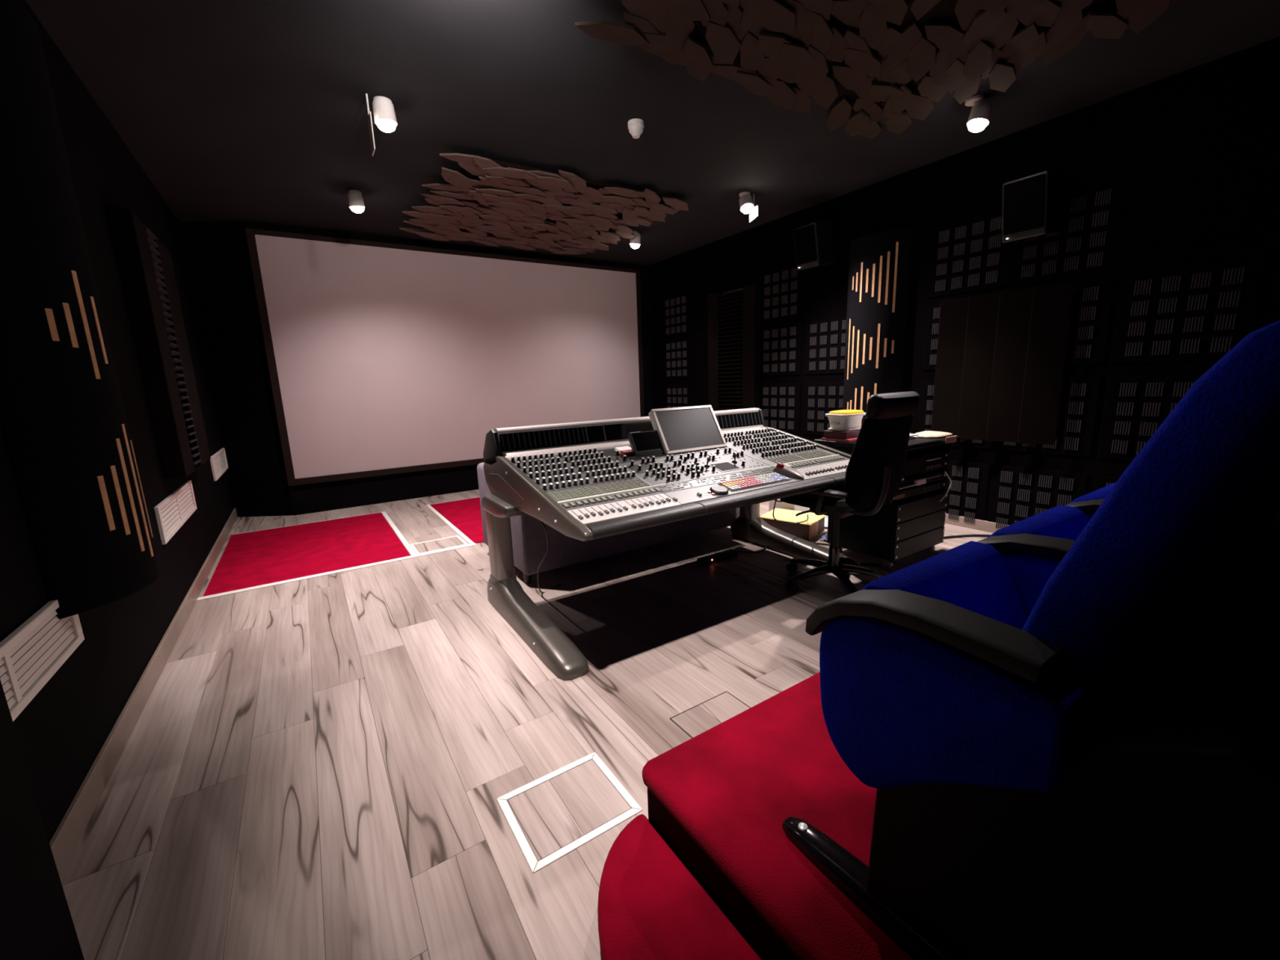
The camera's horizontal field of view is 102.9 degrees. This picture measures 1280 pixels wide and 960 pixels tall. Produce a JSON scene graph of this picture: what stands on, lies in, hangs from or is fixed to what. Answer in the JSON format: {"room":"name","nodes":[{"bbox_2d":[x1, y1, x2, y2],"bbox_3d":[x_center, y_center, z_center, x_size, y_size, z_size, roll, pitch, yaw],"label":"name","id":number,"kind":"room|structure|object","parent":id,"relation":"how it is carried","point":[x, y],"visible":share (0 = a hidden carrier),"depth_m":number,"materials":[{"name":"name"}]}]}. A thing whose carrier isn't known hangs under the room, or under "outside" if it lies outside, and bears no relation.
{"room":"studio","nodes":[
{"label":"studio","id":0,"kind":"room"},
{"bbox_2d":[0,680,84,959],"bbox_3d":[-0.493,-0.080,-0.447,0.180,2.920,3.030,-9,13,-32],"label":"wall pier","id":1,"kind":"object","parent":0,"point":[37,923],"depth_m":0.97,"materials":[{"name":"black paint"}]},
{"bbox_2d":[0,0,234,841],"bbox_3d":[-2.111,-0.426,1.704,0.120,2.950,8.650,-9,13,-32],"label":"wall","id":2,"kind":"structure","parent":0,"point":[62,731],"depth_m":2.44,"materials":[{"name":"black paint"}]},
{"bbox_2d":[0,600,84,721],"bbox_3d":[-1.636,0.514,1.326,0.018,0.187,0.920,-9,13,-32],"label":"air vent","id":3,"kind":"object","parent":2,"relation":"in","point":[33,653],"visible":0.74,"depth_m":1.44,"materials":[{"name":"white metal"}]},
{"bbox_2d":[0,0,159,618],"bbox_3d":[-1.939,-0.523,1.711,0.197,1.855,0.587,-9,13,-32],"label":"acoustic panel","id":4,"kind":"object","parent":2,"relation":"in","point":[62,413],"visible":1,"depth_m":1.59,"materials":[{"name":"black fabric"}]},
{"bbox_2d":[48,507,237,879],"bbox_3d":[-2.829,0.724,3.231,0.016,0.100,5.370,-9,13,-32],"label":"baseboard","id":5,"kind":"structure","parent":2,"relation":"attached to","point":[64,842],"depth_m":1.89,"materials":[{"name":"laminate"}]},
{"bbox_2d":[106,206,210,479],"bbox_3d":[-3.094,-0.819,3.349,0.107,1.500,1.050,-9,13,-32],"label":"panel","id":6,"kind":"object","parent":2,"relation":"attached to","point":[145,264],"visible":1,"depth_m":3.02,"materials":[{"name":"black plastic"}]},
{"bbox_2d":[153,480,196,544],"bbox_3d":[-2.894,0.177,3.198,0.018,0.210,1.040,-9,13,-32],"label":"air vent","id":7,"kind":"object","parent":2,"relation":"in","point":[175,509],"visible":1,"depth_m":3.09,"materials":[{"name":"white metal"}]},
{"bbox_2d":[209,448,228,480],"bbox_3d":[-4.061,-0.162,4.929,0.018,0.215,0.950,-9,13,-32],"label":"air vent","id":8,"kind":"object","parent":2,"relation":"in","point":[219,463],"visible":0.98,"depth_m":4.86,"materials":[{"name":"white metal"}]},
{"bbox_2d":[179,219,653,516],"bbox_3d":[-2.139,-1.353,6.488,5.410,2.950,0.530,-9,13,-32],"label":"wall","id":9,"kind":"structure","parent":0,"point":[217,253],"depth_m":5.26,"materials":[{"name":"black paint"}]},
{"bbox_2d":[244,227,644,486],"bbox_3d":[-1.848,-1.469,6.318,4.516,2.517,0.034,-9,13,-32],"label":"projection screen","id":10,"kind":"object","parent":9,"relation":"attached to","point":[384,358],"visible":0.79,"depth_m":5.90,"materials":[{"name":"fabric"}]},
{"bbox_2d":[60,488,992,959],"bbox_3d":[0.160,0.668,3.413,5.410,0.060,8.650,-9,13,-32],"label":"floor","id":11,"kind":"structure","parent":0,"point":[316,768],"depth_m":1.91,"materials":[{"name":"grey wood"}]},
{"bbox_2d":[203,512,410,596],"bbox_3d":[-2.791,0.552,4.359,1.255,0.006,1.748,-9,13,-32],"label":"carpet","id":12,"kind":"object","parent":11,"relation":"on","point":[264,557],"visible":1,"depth_m":4.17,"materials":[{"name":"red carpet"}]},
{"bbox_2d":[233,511,381,534],"bbox_3d":[-3.263,0.425,5.100,1.297,0.004,0.018,-9,13,-32],"label":"trim","id":13,"kind":"structure","parent":11,"relation":"on","point":[380,512],"depth_m":5.07,"materials":[{"name":"white"}]},
{"bbox_2d":[196,542,476,600],"bbox_3d":[-2.096,0.647,3.743,1.776,0.007,0.050,-9,13,-32],"label":"trim","id":14,"kind":"structure","parent":11,"relation":"on","point":[473,544],"depth_m":3.64,"materials":[{"name":"white metal"}]},
{"bbox_2d":[381,511,416,555],"bbox_3d":[-2.249,0.465,4.708,0.038,0.007,1.748,-9,13,-32],"label":"trim","id":15,"kind":"structure","parent":11,"relation":"on","point":[393,526],"depth_m":4.54,"materials":[{"name":"white metal"}]},
{"bbox_2d":[409,535,467,554],"bbox_3d":[-1.673,0.537,4.244,0.396,0.004,0.325,-9,13,-32],"label":"floor hatch","id":16,"kind":"object","parent":11,"relation":"on","point":[452,541],"visible":1,"depth_m":4.24,"materials":[{"name":"white"}]},
{"bbox_2d":[426,504,473,543],"bbox_3d":[-1.879,0.404,4.958,0.038,0.007,1.768,-9,13,-32],"label":"trim","id":17,"kind":"structure","parent":11,"relation":"on","point":[463,535],"depth_m":4.80,"materials":[{"name":"white metal"}]},
{"bbox_2d":[430,497,484,543],"bbox_3d":[-1.091,0.280,5.460,1.838,0.006,1.775,-9,13,-32],"label":"carpet","id":18,"kind":"object","parent":11,"relation":"on","point":[465,515],"visible":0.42,"depth_m":5.17,"materials":[{"name":"red carpet"}]},
{"bbox_2d":[497,752,642,873],"bbox_3d":[-0.222,1.004,1.579,0.352,0.004,0.304,-9,13,-32],"label":"floor hatch","id":19,"kind":"object","parent":11,"relation":"on","point":[545,821],"visible":1,"depth_m":1.56,"materials":[{"name":"white metal"}]},
{"bbox_2d":[476,462,739,583],"bbox_3d":[-0.177,0.087,4.064,1.960,0.855,0.864,-9,13,-32],"label":"sofa","id":20,"kind":"object","parent":11,"relation":"on","point":[529,538],"visible":0.2,"depth_m":3.49,"materials":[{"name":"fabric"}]},
{"bbox_2d":[481,408,860,680],"bbox_3d":[0.302,0.161,3.084,2.192,1.050,1.286,-9,13,-32],"label":"mixing console","id":21,"kind":"object","parent":11,"relation":"on","point":[571,477],"visible":0.95,"depth_m":2.78,"materials":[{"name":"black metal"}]},
{"bbox_2d":[537,520,560,593],"bbox_3d":[-0.572,0.400,2.970,0.144,0.705,0.534,-3,11,-4],"label":"cable","id":22,"kind":"object","parent":21,"relation":"hanging from","point":[542,523],"visible":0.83,"depth_m":2.89,"materials":[{"name":"black plastic"}]},
{"bbox_2d":[614,445,633,455],"bbox_3d":[-0.081,-0.173,3.019,0.096,0.040,0.108,-9,13,-32],"label":"box","id":23,"kind":"object","parent":21,"relation":"on","point":[627,451],"visible":0.72,"depth_m":3.00,"materials":[{"name":"white paper"}]},
{"bbox_2d":[626,430,664,457],"bbox_3d":[0.036,-0.210,3.038,0.201,0.158,0.104,-9,13,-32],"label":"monitor","id":24,"kind":"object","parent":21,"relation":"on","point":[642,443],"visible":0.86,"depth_m":3.02,"materials":[{"name":"black plastic"}]},
{"bbox_2d":[648,404,727,454],"bbox_3d":[0.307,-0.316,3.233,0.483,0.287,0.199,-9,13,-32],"label":"monitor","id":25,"kind":"object","parent":21,"relation":"on","point":[686,428],"visible":0.9,"depth_m":3.20,"materials":[{"name":"white plastic"}]},
{"bbox_2d":[717,472,791,491],"bbox_3d":[0.619,0.006,2.730,0.445,0.031,0.108,-9,13,-32],"label":"keyboard","id":26,"kind":"object","parent":21,"relation":"on","point":[773,477],"visible":1,"depth_m":2.71,"materials":[{"name":"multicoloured plastic"}]},
{"bbox_2d":[773,462,804,479],"bbox_3d":[0.839,-0.054,2.881,0.097,0.085,0.181,-9,13,-32],"label":"trackball","id":27,"kind":"object","parent":21,"relation":"on","point":[783,469],"visible":1,"depth_m":2.87,"materials":[{"name":"plastic"}]},
{"bbox_2d":[772,499,808,524],"bbox_3d":[1.120,0.117,3.731,0.111,0.567,1.083,4,13,29],"label":"cable","id":28,"kind":"object","parent":21,"relation":"hanging from","point":[775,500],"visible":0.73,"depth_m":3.62,"materials":[{"name":"black plastic"}]},
{"bbox_2d":[597,813,763,959],"bbox_3d":[0.124,1.062,1.019,0.305,0.080,0.878,-9,13,-32],"label":"step","id":29,"kind":"structure","parent":11,"relation":"on","point":[651,906],"depth_m":1.18,"materials":[{"name":"red carpet"}]},
{"bbox_2d":[669,691,750,737],"bbox_3d":[0.319,0.919,1.924,0.299,0.002,0.295,-9,13,-32],"label":"floor hatch","id":30,"kind":"object","parent":11,"relation":"on","point":[711,713],"visible":0.4,"depth_m":1.98,"materials":[{"name":"grey wood"}]},
{"bbox_2d":[697,548,737,566],"bbox_3d":[0.557,0.554,3.653,0.340,0.044,0.062,-9,13,-32],"label":"power strip","id":31,"kind":"object","parent":11,"relation":"on","point":[709,559],"visible":1,"depth_m":3.62,"materials":[{"name":"black plastic"}]},
{"bbox_2d":[641,672,913,959],"bbox_3d":[2.321,0.839,1.375,3.831,0.234,2.657,-9,13,-32],"label":"platform","id":32,"kind":"object","parent":11,"relation":"on","point":[722,797],"visible":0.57,"depth_m":1.25,"materials":[{"name":"red carpet"}]},
{"bbox_2d":[782,320,1279,959],"bbox_3d":[0.782,0.317,0.841,0.548,1.094,0.949,-9,13,-32],"label":"seat","id":33,"kind":"object","parent":32,"relation":"on","point":[1003,828],"visible":1,"depth_m":0.72,"materials":[{"name":"blue fabric"},{"name":"black plastic"},{"name":"polished black metal"}]},
{"bbox_2d":[860,541,1027,629],"bbox_3d":[0.704,0.403,1.075,0.450,0.430,0.278,-9,13,-32],"label":"seat cushion","id":34,"kind":"object","parent":33,"relation":"on","point":[974,576],"depth_m":1.10,"materials":[{"name":"blue fabric"}]},
{"bbox_2d":[977,462,1279,758],"bbox_3d":[1.241,0.244,1.135,0.548,1.094,0.949,-9,13,-32],"label":"seat","id":35,"kind":"object","parent":32,"relation":"on","point":[1223,673],"visible":0.28,"depth_m":0.99,"materials":[{"name":"blue fabric"},{"name":"black plastic"},{"name":"polished black metal"}]},
{"bbox_2d":[986,505,1090,540],"bbox_3d":[1.163,0.330,1.370,0.450,0.430,0.278,-9,13,-32],"label":"seat cushion","id":36,"kind":"object","parent":35,"relation":"on","point":[1064,522],"depth_m":1.39,"materials":[{"name":"blue fabric"}]},
{"bbox_2d":[1065,482,1279,634],"bbox_3d":[1.699,0.171,1.430,0.548,1.094,0.949,-9,13,-32],"label":"seat","id":37,"kind":"object","parent":32,"relation":"on","point":[1255,588],"visible":0.12,"depth_m":1.29,"materials":[{"name":"blue fabric"},{"name":"black plastic"},{"name":"polished black metal"}]},
{"bbox_2d":[1069,482,1115,503],"bbox_3d":[1.621,0.257,1.665,0.450,0.430,0.278,-9,13,-32],"label":"seat cushion","id":38,"kind":"object","parent":37,"relation":"on","point":[1101,493],"depth_m":1.64,"materials":[{"name":"blue fabric"}]},
{"bbox_2d":[737,542,830,553],"bbox_3d":[1.188,0.499,3.850,0.971,0.036,0.274,-1,11,3],"label":"cable","id":39,"kind":"object","parent":11,"relation":"on","point":[766,547],"visible":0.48,"depth_m":3.79,"materials":[{"name":"black plastic"}]},
{"bbox_2d":[768,498,814,513],"bbox_3d":[1.468,0.231,4.748,0.530,0.199,0.280,-11,14,-39],"label":"file box","id":40,"kind":"object","parent":11,"relation":"on","point":[784,505],"visible":0.05,"depth_m":4.57,"materials":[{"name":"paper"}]},
{"bbox_2d":[760,516,824,540],"bbox_3d":[1.276,0.370,4.266,0.435,0.124,0.320,7,14,39],"label":"wooden box","id":41,"kind":"object","parent":11,"relation":"on","point":[808,532],"visible":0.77,"depth_m":4.10,"materials":[{"name":"brown wood"}]},
{"bbox_2d":[760,507,826,524],"bbox_3d":[1.275,0.301,4.262,0.445,0.008,0.346,7,14,39],"label":"folder","id":42,"kind":"object","parent":41,"relation":"on","point":[780,514],"visible":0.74,"depth_m":4.23,"materials":[{"name":"yellow paper"}]},
{"bbox_2d":[818,533,827,541],"bbox_3d":[1.509,0.449,4.031,0.160,0.042,0.120,-13,15,-44],"label":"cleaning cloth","id":43,"kind":"object","parent":11,"relation":"on","point":[824,537],"visible":0.31,"depth_m":4.03,"materials":[{"name":"fabric"}]},
{"bbox_2d":[824,517,827,527],"bbox_3d":[1.682,0.365,4.376,0.340,0.060,0.240,5,13,33],"label":"crumpled paper","id":44,"kind":"object","parent":11,"relation":"on","point":[825,518],"visible":0.06,"depth_m":4.37,"materials":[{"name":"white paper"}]},
{"bbox_2d":[779,391,919,593],"bbox_3d":[1.194,0.073,3.049,0.668,1.175,0.705,-10,13,-35],"label":"office chair","id":45,"kind":"object","parent":11,"relation":"on","point":[874,472],"visible":0.82,"depth_m":2.78,"materials":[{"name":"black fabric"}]},
{"bbox_2d":[779,484,853,511],"bbox_3d":[1.154,0.094,3.112,0.510,0.079,0.510,-10,13,-35],"label":"seat cushion","id":46,"kind":"object","parent":45,"relation":"on","point":[805,500],"depth_m":2.92,"materials":[{"name":"black leather"}]},
{"bbox_2d":[858,563,892,573],"bbox_3d":[1.511,0.570,3.480,0.156,0.016,0.807,-9,13,-32],"label":"cable","id":47,"kind":"object","parent":11,"relation":"on","point":[860,564],"visible":0.28,"depth_m":3.45,"materials":[{"name":"black plastic"}]},
{"bbox_2d":[813,432,959,568],"bbox_3d":[1.727,0.116,3.628,0.780,0.834,0.610,-9,13,-32],"label":"equipment rack","id":48,"kind":"object","parent":11,"relation":"on","point":[913,521],"visible":0.7,"depth_m":3.40,"materials":[{"name":"black metal"}]},
{"bbox_2d":[822,437,857,441],"bbox_3d":[1.435,-0.292,3.552,0.280,0.014,0.200,-11,14,-38],"label":"magazine","id":49,"kind":"object","parent":48,"relation":"on","point":[823,438],"visible":0.42,"depth_m":3.44,"materials":[{"name":"red paper"}]},
{"bbox_2d":[822,429,860,439],"bbox_3d":[1.433,-0.326,3.557,0.270,0.048,0.180,-10,14,-36],"label":"book","id":50,"kind":"object","parent":49,"relation":"on","point":[827,433],"visible":0.68,"depth_m":3.47,"materials":[{"name":"red paper"}]},
{"bbox_2d":[825,409,866,431],"bbox_3d":[1.429,-0.416,3.550,0.269,0.130,0.194,-9,13,-32],"label":"plastic tub","id":51,"kind":"object","parent":50,"relation":"on","point":[842,420],"visible":0.98,"depth_m":3.48,"materials":[{"name":"white plastic"}]},
{"bbox_2d":[909,433,918,439],"bbox_3d":[1.714,-0.298,3.505,0.372,0.025,0.279,-9,13,-32],"label":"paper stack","id":52,"kind":"object","parent":48,"relation":"on","point":[911,436],"visible":0.18,"depth_m":3.46,"materials":[{"name":"white paper"}]},
{"bbox_2d":[915,431,956,443],"bbox_3d":[2.039,-0.301,3.517,0.252,0.062,0.234,-9,13,-32],"label":"pouch","id":53,"kind":"object","parent":48,"relation":"on","point":[928,434],"visible":0.97,"depth_m":3.46,"materials":[{"name":"beige fabric"}]},
{"bbox_2d":[939,471,951,502],"bbox_3d":[2.089,0.044,3.497,0.108,0.202,0.039,-9,13,-32],"label":"lead","id":54,"kind":"object","parent":48,"relation":"hanging from","point":[946,473],"visible":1,"depth_m":3.50,"materials":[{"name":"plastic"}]},
{"bbox_2d":[943,534,990,538],"bbox_3d":[2.451,0.450,3.929,0.789,0.018,0.108,-3,11,-6],"label":"cable","id":55,"kind":"object","parent":11,"relation":"on","point":[959,535],"visible":0.33,"depth_m":3.97,"materials":[{"name":"black plastic"}]},
{"bbox_2d":[25,0,1279,265],"bbox_3d":[0.059,-2.276,2.843,5.410,0.100,8.650,-9,13,-32],"label":"ceiling","id":56,"kind":"structure","parent":0,"point":[256,110],"depth_m":3.05,"materials":[{"name":"black paint"}]},
{"bbox_2d":[346,189,364,213],"bbox_3d":[-2.382,-2.331,4.276,0.125,0.173,0.145,-9,13,-32],"label":"spotlight","id":57,"kind":"object","parent":56,"relation":"attached to","point":[356,203],"visible":1,"depth_m":4.23,"materials":[{"name":"white plastic"}]},
{"bbox_2d":[365,93,397,155],"bbox_3d":[-1.484,-2.040,2.949,0.149,0.300,0.139,-9,13,-32],"label":"spotlight","id":58,"kind":"object","parent":56,"relation":"attached to","point":[384,117],"visible":1,"depth_m":2.90,"materials":[{"name":"white plastic"}]},
{"bbox_2d":[399,153,688,254],"bbox_3d":[-0.982,-2.540,4.937,2.308,0.107,2.257,-9,13,-32],"label":"ceiling panel","id":59,"kind":"object","parent":56,"relation":"attached to","point":[486,201],"visible":1,"depth_m":4.62,"materials":[{"name":"brown wood"}]},
{"bbox_2d":[629,230,640,248],"bbox_3d":[-0.060,-2.681,5.699,0.120,0.183,0.147,-9,13,-32],"label":"spotlight","id":60,"kind":"object","parent":56,"relation":"attached to","point":[635,242],"visible":0.76,"depth_m":5.65,"materials":[{"name":"white plastic"}]},
{"bbox_2d":[627,118,644,138],"bbox_3d":[-0.026,-2.267,3.304,0.104,0.087,0.104,-9,13,-32],"label":"smoke detector","id":61,"kind":"object","parent":56,"relation":"attached to","point":[635,126],"visible":1,"depth_m":3.27,"materials":[{"name":"white plastic"}]},
{"bbox_2d":[738,191,758,222],"bbox_3d":[0.975,-2.489,4.649,0.149,0.230,0.141,-9,13,-32],"label":"spotlight","id":62,"kind":"object","parent":56,"relation":"attached to","point":[746,205],"visible":1,"depth_m":4.61,"materials":[{"name":"white plastic"}]},
{"bbox_2d":[574,0,1179,138],"bbox_3d":[1.274,-2.046,1.995,2.369,0.108,2.320,-9,13,-32],"label":"ceiling panel","id":63,"kind":"object","parent":56,"relation":"attached to","point":[882,60],"visible":1,"depth_m":2.44,"materials":[{"name":"brown wood"}]},
{"bbox_2d":[964,94,992,132],"bbox_3d":[2.087,-2.255,3.151,0.132,0.194,0.145,-9,13,-32],"label":"spotlight","id":64,"kind":"object","parent":56,"relation":"attached to","point":[980,116],"visible":0.99,"depth_m":3.11,"materials":[{"name":"white plastic"}]},
{"bbox_2d":[648,36,1279,532],"bbox_3d":[2.323,-1.131,4.556,0.142,2.950,8.650,-9,13,-32],"label":"wall","id":65,"kind":"structure","parent":0,"point":[1167,240],"depth_m":3.46,"materials":[{"name":"black paint"}]},
{"bbox_2d":[707,283,760,411],"bbox_3d":[1.115,-1.514,6.143,0.107,1.480,0.800,-9,13,-32],"label":"panel","id":66,"kind":"object","parent":65,"relation":"attached to","point":[734,325],"visible":0.91,"depth_m":6.07,"materials":[{"name":"black plastic"}]},
{"bbox_2d":[793,220,834,271],"bbox_3d":[1.669,-2.245,4.894,0.332,0.415,0.260,-9,13,-32],"label":"wall speaker","id":67,"kind":"object","parent":65,"relation":"attached to","point":[813,242],"visible":1,"depth_m":4.80,"materials":[{"name":"black plastic"}]},
{"bbox_2d":[793,224,817,265],"bbox_3d":[1.561,-2.220,4.826,0.072,0.309,0.230,-9,13,-32],"label":"grille","id":68,"kind":"object","parent":67,"relation":"attached to","point":[805,237],"depth_m":4.81,"materials":[{"name":"black plastic"}]},
{"bbox_2d":[842,228,912,426],"bbox_3d":[2.076,-1.227,4.638,0.197,1.855,0.587,-9,13,-32],"label":"acoustic panel","id":69,"kind":"object","parent":65,"relation":"in","point":[880,262],"visible":0.7,"depth_m":4.48,"materials":[{"name":"black fabric"}]},
{"bbox_2d":[945,513,1008,533],"bbox_3d":[1.705,0.095,5.713,0.016,0.085,5.390,-9,13,-32],"label":"baseboard","id":70,"kind":"structure","parent":65,"relation":"attached to","point":[989,526],"depth_m":4.16,"materials":[{"name":"laminate"}]},
{"bbox_2d":[931,282,1074,444],"bbox_3d":[2.682,-0.843,3.846,0.114,1.090,0.832,-9,13,-32],"label":"board panel","id":71,"kind":"object","parent":65,"relation":"attached to","point":[1001,357],"visible":0.91,"depth_m":3.78,"materials":[{"name":"dark brown wood"}]},
{"bbox_2d":[1001,169,1062,243],"bbox_3d":[2.655,-1.848,3.459,0.332,0.415,0.260,-9,13,-32],"label":"wall speaker","id":72,"kind":"object","parent":65,"relation":"attached to","point":[1032,204],"visible":1,"depth_m":3.37,"materials":[{"name":"black plastic"}]},
{"bbox_2d":[1003,173,1044,235],"bbox_3d":[2.547,-1.823,3.390,0.072,0.309,0.230,-9,13,-32],"label":"grille","id":73,"kind":"object","parent":72,"relation":"attached to","point":[1024,198],"depth_m":3.38,"materials":[{"name":"black plastic"}]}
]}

